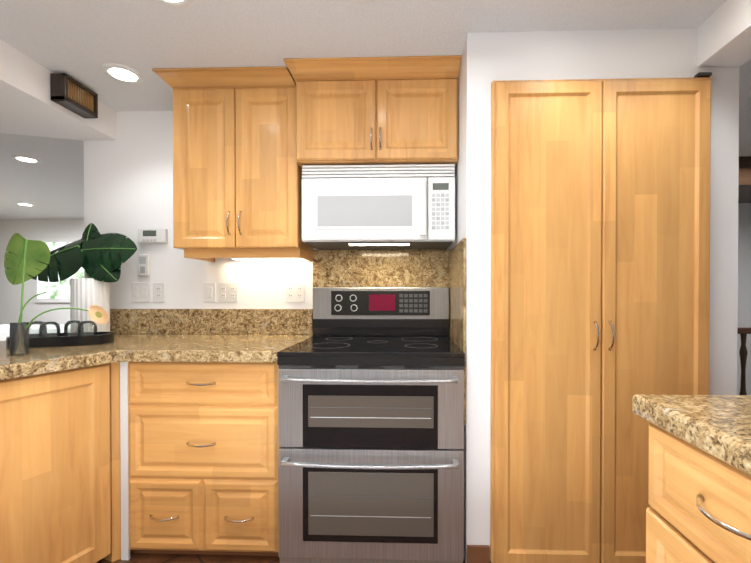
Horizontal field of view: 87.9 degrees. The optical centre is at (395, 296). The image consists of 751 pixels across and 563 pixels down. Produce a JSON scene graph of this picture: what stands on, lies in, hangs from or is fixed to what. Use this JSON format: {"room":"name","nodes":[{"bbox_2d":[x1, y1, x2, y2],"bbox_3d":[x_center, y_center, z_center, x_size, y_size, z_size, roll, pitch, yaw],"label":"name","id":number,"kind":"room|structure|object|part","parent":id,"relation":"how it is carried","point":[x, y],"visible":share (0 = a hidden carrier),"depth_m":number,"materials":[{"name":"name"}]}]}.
{"room":"kitchen","nodes":[
{"label":"kitchen","id":0,"kind":"room"},
{"bbox_2d":[0,219,83,324],"bbox_3d":[-3.811,-0.011,5.744,5.850,2.240,0.120,0,0,2],"label":"wall","id":1,"kind":"structure","parent":0,"point":[10,300],"depth_m":5.72,"materials":[{"name":"white paint"}]},
{"bbox_2d":[34,238,83,302],"bbox_3d":[-4.798,-0.381,5.689,1.020,0.940,0.033,0,0,2],"label":"window","id":2,"kind":"structure","parent":1,"relation":"in","point":[58,292],"depth_m":5.68,"materials":[{"name":"glass"}]},
{"bbox_2d":[84,111,449,308],"bbox_3d":[-0.775,0.017,2.360,2.185,2.240,0.120,0,0,2],"label":"wall","id":3,"kind":"structure","parent":0,"point":[128,182],"depth_m":2.31,"materials":[{"name":"white paint"}]},
{"bbox_2d":[131,283,149,301],"bbox_3d":[-1.523,-0.025,2.315,0.108,0.116,0.010,0,0,2],"label":"switch plate","id":4,"kind":"object","parent":3,"relation":"attached to","point":[140,292],"visible":1,"depth_m":2.31,"materials":[{"name":"white plastic"}]},
{"bbox_2d":[138,255,149,275],"bbox_3d":[-1.497,-0.185,2.307,0.065,0.126,0.022,0,0,2],"label":"intercom","id":5,"kind":"object","parent":3,"relation":"attached to","point":[143,265],"visible":1,"depth_m":2.30,"materials":[{"name":"white plastic"}]},
{"bbox_2d":[138,228,167,242],"bbox_3d":[-1.440,-0.359,2.300,0.167,0.086,0.030,0,0,2],"label":"thermostat","id":6,"kind":"object","parent":3,"relation":"attached to","point":[152,235],"visible":0.96,"depth_m":2.29,"materials":[{"name":"white plastic"}]},
{"bbox_2d":[153,283,164,301],"bbox_3d":[-1.410,-0.025,2.312,0.072,0.116,0.008,0,0,2],"label":"electrical outlet plate","id":7,"kind":"object","parent":3,"relation":"attached to","point":[158,292],"visible":1,"depth_m":2.31,"materials":[{"name":"white plastic"}]},
{"bbox_2d":[204,283,215,301],"bbox_3d":[-1.103,-0.025,2.302,0.073,0.116,0.010,0,0,2],"label":"switch plate","id":8,"kind":"object","parent":3,"relation":"attached to","point":[209,292],"visible":1,"depth_m":2.30,"materials":[{"name":"white plastic"}]},
{"bbox_2d":[219,283,237,301],"bbox_3d":[-0.992,-0.025,2.300,0.113,0.116,0.008,0,0,2],"label":"electrical outlet plate","id":9,"kind":"object","parent":3,"relation":"attached to","point":[228,292],"visible":1,"depth_m":2.30,"materials":[{"name":"white plastic"}]},
{"bbox_2d":[152,66,313,261],"bbox_3d":[-0.830,-0.651,2.079,0.680,0.897,0.427,0,0,2],"label":"upper cabinet","id":10,"kind":"object","parent":3,"relation":"attached to","point":[237,179],"visible":0.96,"depth_m":1.96,"materials":[{"name":"brown wood"}]},
{"bbox_2d":[230,258,302,259],"bbox_3d":[-0.728,-0.231,2.236,0.426,0.036,0.080,0,0,2],"label":"under-cabinet light","id":11,"kind":"object","parent":10,"relation":"attached to","point":[266,258],"visible":0.33,"depth_m":2.20,"materials":[{"name":"white plastic"}]},
{"bbox_2d":[286,282,304,301],"bbox_3d":[-0.593,-0.025,2.287,0.110,0.116,0.008,0,0,2],"label":"electrical outlet plate","id":12,"kind":"object","parent":3,"relation":"attached to","point":[295,291],"visible":1,"depth_m":2.29,"materials":[{"name":"white plastic"}]},
{"bbox_2d":[284,55,460,167],"bbox_3d":[-0.103,-0.880,2.025,0.816,0.438,0.487,0,0,2],"label":"upper cabinet","id":13,"kind":"object","parent":3,"relation":"attached to","point":[376,110],"visible":0.94,"depth_m":1.87,"materials":[{"name":"brown wood"}]},
{"bbox_2d":[301,164,454,249],"bbox_3d":[-0.085,-0.463,2.073,0.762,0.390,0.397,0,0,2],"label":"over-the-range microwave","id":14,"kind":"object","parent":13,"relation":"attached to","point":[380,207],"visible":1,"depth_m":1.91,"materials":[{"name":"white plastic"}]},
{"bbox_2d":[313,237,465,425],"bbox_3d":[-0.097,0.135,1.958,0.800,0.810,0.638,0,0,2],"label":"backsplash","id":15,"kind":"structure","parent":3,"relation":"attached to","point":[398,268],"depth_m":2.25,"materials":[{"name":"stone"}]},
{"bbox_2d":[99,553,464,562],"bbox_3d":[-1.243,1.188,2.203,11.500,0.100,10.500,0,0,2],"label":"floor","id":16,"kind":"structure","parent":0,"point":[163,558],"depth_m":1.69,"materials":[{"name":"tile"}]},
{"bbox_2d":[0,325,70,340],"bbox_3d":[-3.797,0.723,4.054,1.520,0.800,0.850,0,0,2],"label":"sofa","id":17,"kind":"object","parent":16,"relation":"on","point":[4,331],"visible":0.06,"depth_m":4.24,"materials":[{"name":"white fabric"}]},
{"bbox_2d":[0,369,75,385],"bbox_3d":[-2.017,0.717,0.777,1.536,0.864,2.384,0,0,2],"label":"base cabinet","id":18,"kind":"object","parent":16,"relation":"on","point":[3,382],"depth_m":1.37,"materials":[{"name":"brown wood"}]},
{"bbox_2d":[0,309,312,380],"bbox_3d":[-1.669,0.184,0.912,2.318,0.199,2.827,0,0,2],"label":"countertop","id":19,"kind":"structure","parent":18,"relation":"on","point":[214,335],"depth_m":1.99,"materials":[{"name":"stone"}]},
{"bbox_2d":[4,233,108,355],"bbox_3d":[-1.440,-0.026,1.626,0.596,0.504,0.270,0,0,2],"label":"bud vase","id":20,"kind":"object","parent":19,"relation":"on","point":[25,260],"visible":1,"depth_m":1.71,"materials":[{"name":"clear glass"}]},
{"bbox_2d":[6,320,114,347],"bbox_3d":[-1.574,0.170,1.840,0.390,0.110,0.220,0,0,-20],"label":"tray","id":21,"kind":"object","parent":19,"relation":"on","point":[44,338],"visible":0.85,"depth_m":1.80,"materials":[{"name":"black"}]},
{"bbox_3d":[-1.684,0.166,1.821,0.076,0.100,0.076,0,0,2],"label":"glass","id":22,"kind":"part","parent":21,"relation":"part of","materials":[{"name":"clear glass"}]},
{"bbox_3d":[-1.601,0.166,1.798,0.076,0.100,0.076,0,0,2],"label":"glass","id":23,"kind":"part","parent":21,"relation":"part of","materials":[{"name":"clear glass"}]},
{"bbox_3d":[-1.556,0.165,1.878,0.076,0.100,0.076,0,0,2],"label":"glass","id":24,"kind":"part","parent":21,"relation":"part of","materials":[{"name":"clear glass"}]},
{"bbox_3d":[-1.473,0.165,1.856,0.076,0.100,0.076,0,0,2],"label":"glass","id":25,"kind":"part","parent":21,"relation":"part of","materials":[{"name":"clear glass"}]},
{"bbox_2d":[30,223,136,331],"bbox_3d":[-1.682,-0.090,2.163,0.615,0.624,0.269,0,0,2],"label":"vase","id":26,"kind":"object","parent":19,"relation":"on","point":[96,255],"visible":0.77,"depth_m":2.06,"materials":[{"name":"white ceramic"}]},
{"bbox_2d":[0,362,115,562],"bbox_3d":[-1.333,0.716,1.364,0.229,0.856,0.587,0,0,2],"label":"base cabinet","id":27,"kind":"object","parent":16,"relation":"on","point":[60,473],"depth_m":1.48,"materials":[{"name":"brown wood"}]},
{"bbox_2d":[116,362,120,559],"bbox_3d":[-1.563,0.707,2.002,0.759,0.864,0.646,0,0,2],"label":"base cabinet","id":28,"kind":"object","parent":16,"relation":"on","point":[118,446],"depth_m":1.68,"materials":[{"name":"brown wood"}]},
{"bbox_2d":[120,362,279,559],"bbox_3d":[-0.830,0.707,1.966,0.703,0.865,0.674,0,0,2],"label":"base cabinet","id":29,"kind":"object","parent":16,"relation":"on","point":[199,455],"visible":0.81,"depth_m":1.67,"materials":[{"name":"brown wood"}]},
{"bbox_2d":[277,287,464,562],"bbox_3d":[-0.095,0.546,1.873,0.761,1.190,0.739,0,0,2],"label":"range","id":30,"kind":"object","parent":16,"relation":"on","point":[370,424],"visible":1,"depth_m":1.57,"materials":[{"name":"silver metal"}]},
{"bbox_2d":[633,410,750,562],"bbox_3d":[0.940,0.727,-0.409,0.876,0.866,2.620,0,0,2],"label":"kitchen island","id":31,"kind":"object","parent":16,"relation":"on","point":[699,495],"depth_m":0.75,"materials":[{"name":"brown wood"}]},
{"bbox_2d":[632,394,750,469],"bbox_3d":[0.976,0.269,-0.424,0.904,0.050,2.700,0,0,2],"label":"island countertop","id":32,"kind":"structure","parent":31,"relation":"on","point":[721,423],"depth_m":0.77,"materials":[{"name":"beige stone"}]},
{"bbox_2d":[737,327,750,394],"bbox_3d":[2.464,0.686,3.016,1.940,0.890,0.070,0,0,2],"label":"railing","id":33,"kind":"object","parent":16,"relation":"on","point":[743,332],"visible":0.02,"depth_m":3.00,"materials":[{"name":"brown wood"}]},
{"bbox_2d":[0,0,750,219],"bbox_3d":[-1.243,-1.162,2.184,11.500,0.120,10.500,0,0,2],"label":"ceiling","id":34,"kind":"structure","parent":0,"point":[82,41],"depth_m":1.63,"materials":[{"name":"paint"}]},
{"bbox_2d":[15,203,34,205],"bbox_3d":[-4.516,-1.119,4.736,0.176,0.006,0.176,0,0,2],"label":"recessed light","id":35,"kind":"object","parent":34,"relation":"in","point":[24,204],"visible":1,"depth_m":4.72,"materials":[{"name":"white plastic"}]},
{"bbox_2d":[11,155,40,162],"bbox_3d":[-2.985,-1.107,3.138,0.176,0.006,0.176,0,0,2],"label":"recessed light","id":36,"kind":"object","parent":34,"relation":"in","point":[25,159],"visible":1,"depth_m":3.13,"materials":[{"name":"white plastic"}]},
{"bbox_2d":[0,40,115,140],"bbox_3d":[-2.703,-0.999,-0.086,1.920,0.170,4.870,0,0,2],"label":"soffit","id":37,"kind":"structure","parent":34,"relation":"attached to","point":[28,107],"depth_m":1.97,"materials":[{"name":"white paint"}]},
{"bbox_2d":[50,73,97,117],"bbox_3d":[-1.640,-1.020,1.987,0.075,0.130,0.200,0,0,2],"label":"vent","id":38,"kind":"object","parent":37,"relation":"attached to","point":[63,89],"visible":1,"depth_m":1.95,"materials":[{"name":"brown"}]},
{"bbox_2d":[101,64,143,83],"bbox_3d":[-1.348,-1.097,1.921,0.176,0.006,0.176,0,0,2],"label":"recessed light","id":39,"kind":"object","parent":34,"relation":"in","point":[122,73],"visible":1,"depth_m":1.91,"materials":[{"name":"white plastic"}]},
{"bbox_2d":[156,0,192,6],"bbox_3d":[-0.817,-1.092,1.381,0.176,0.006,0.176,0,0,2],"label":"recessed light","id":40,"kind":"object","parent":34,"relation":"in","point":[178,3],"visible":1,"depth_m":1.44,"materials":[{"name":"white plastic"}]},
{"bbox_2d":[353,0,376,2],"bbox_3d":[-0.114,-1.092,1.360,0.176,0.006,0.176,0,0,2],"label":"recessed light","id":41,"kind":"object","parent":34,"relation":"in","point":[365,1],"visible":1,"depth_m":1.44,"materials":[{"name":"white plastic"}]},
{"bbox_2d":[697,0,750,66],"bbox_3d":[1.250,-1.000,-0.527,0.170,0.160,4.230,0,0,2],"label":"beam","id":42,"kind":"structure","parent":34,"relation":"attached to","point":[724,35],"depth_m":1.48,"materials":[{"name":"white paint"}]},
{"bbox_2d":[738,156,750,202],"bbox_3d":[2.901,-0.998,3.384,2.886,0.227,0.630,0,0,2],"label":"header beam","id":43,"kind":"structure","parent":34,"relation":"attached to","point":[744,192],"depth_m":3.07,"materials":[{"name":"brown wood"}]},
{"bbox_2d":[450,28,738,562],"bbox_3d":[0.859,0.020,1.989,1.105,2.240,0.760,0,0,2],"label":"wall","id":44,"kind":"structure","parent":0,"point":[487,58],"depth_m":1.61,"materials":[{"name":"white paint"}]},
{"bbox_2d":[467,545,490,562],"bbox_3d":[0.848,1.093,1.607,1.103,0.100,0.018,0,0,2],"label":"baseboard","id":45,"kind":"structure","parent":44,"relation":"attached to","point":[478,553],"depth_m":1.62,"materials":[{"name":"brown"}]},
{"bbox_2d":[490,72,711,562],"bbox_3d":[0.832,0.104,1.572,0.881,2.008,0.074,0,0,2],"label":"pantry","id":46,"kind":"object","parent":44,"relation":"attached to","point":[600,253],"visible":1,"depth_m":1.57,"materials":[{"name":"brown wood"}]},
{"bbox_2d":[737,203,750,394],"bbox_3d":[2.702,0.003,4.084,3.270,2.240,0.120,0,0,2],"label":"wall","id":47,"kind":"structure","parent":0,"point":[744,264],"depth_m":3.99,"materials":[{"name":"white paint"}]}
]}

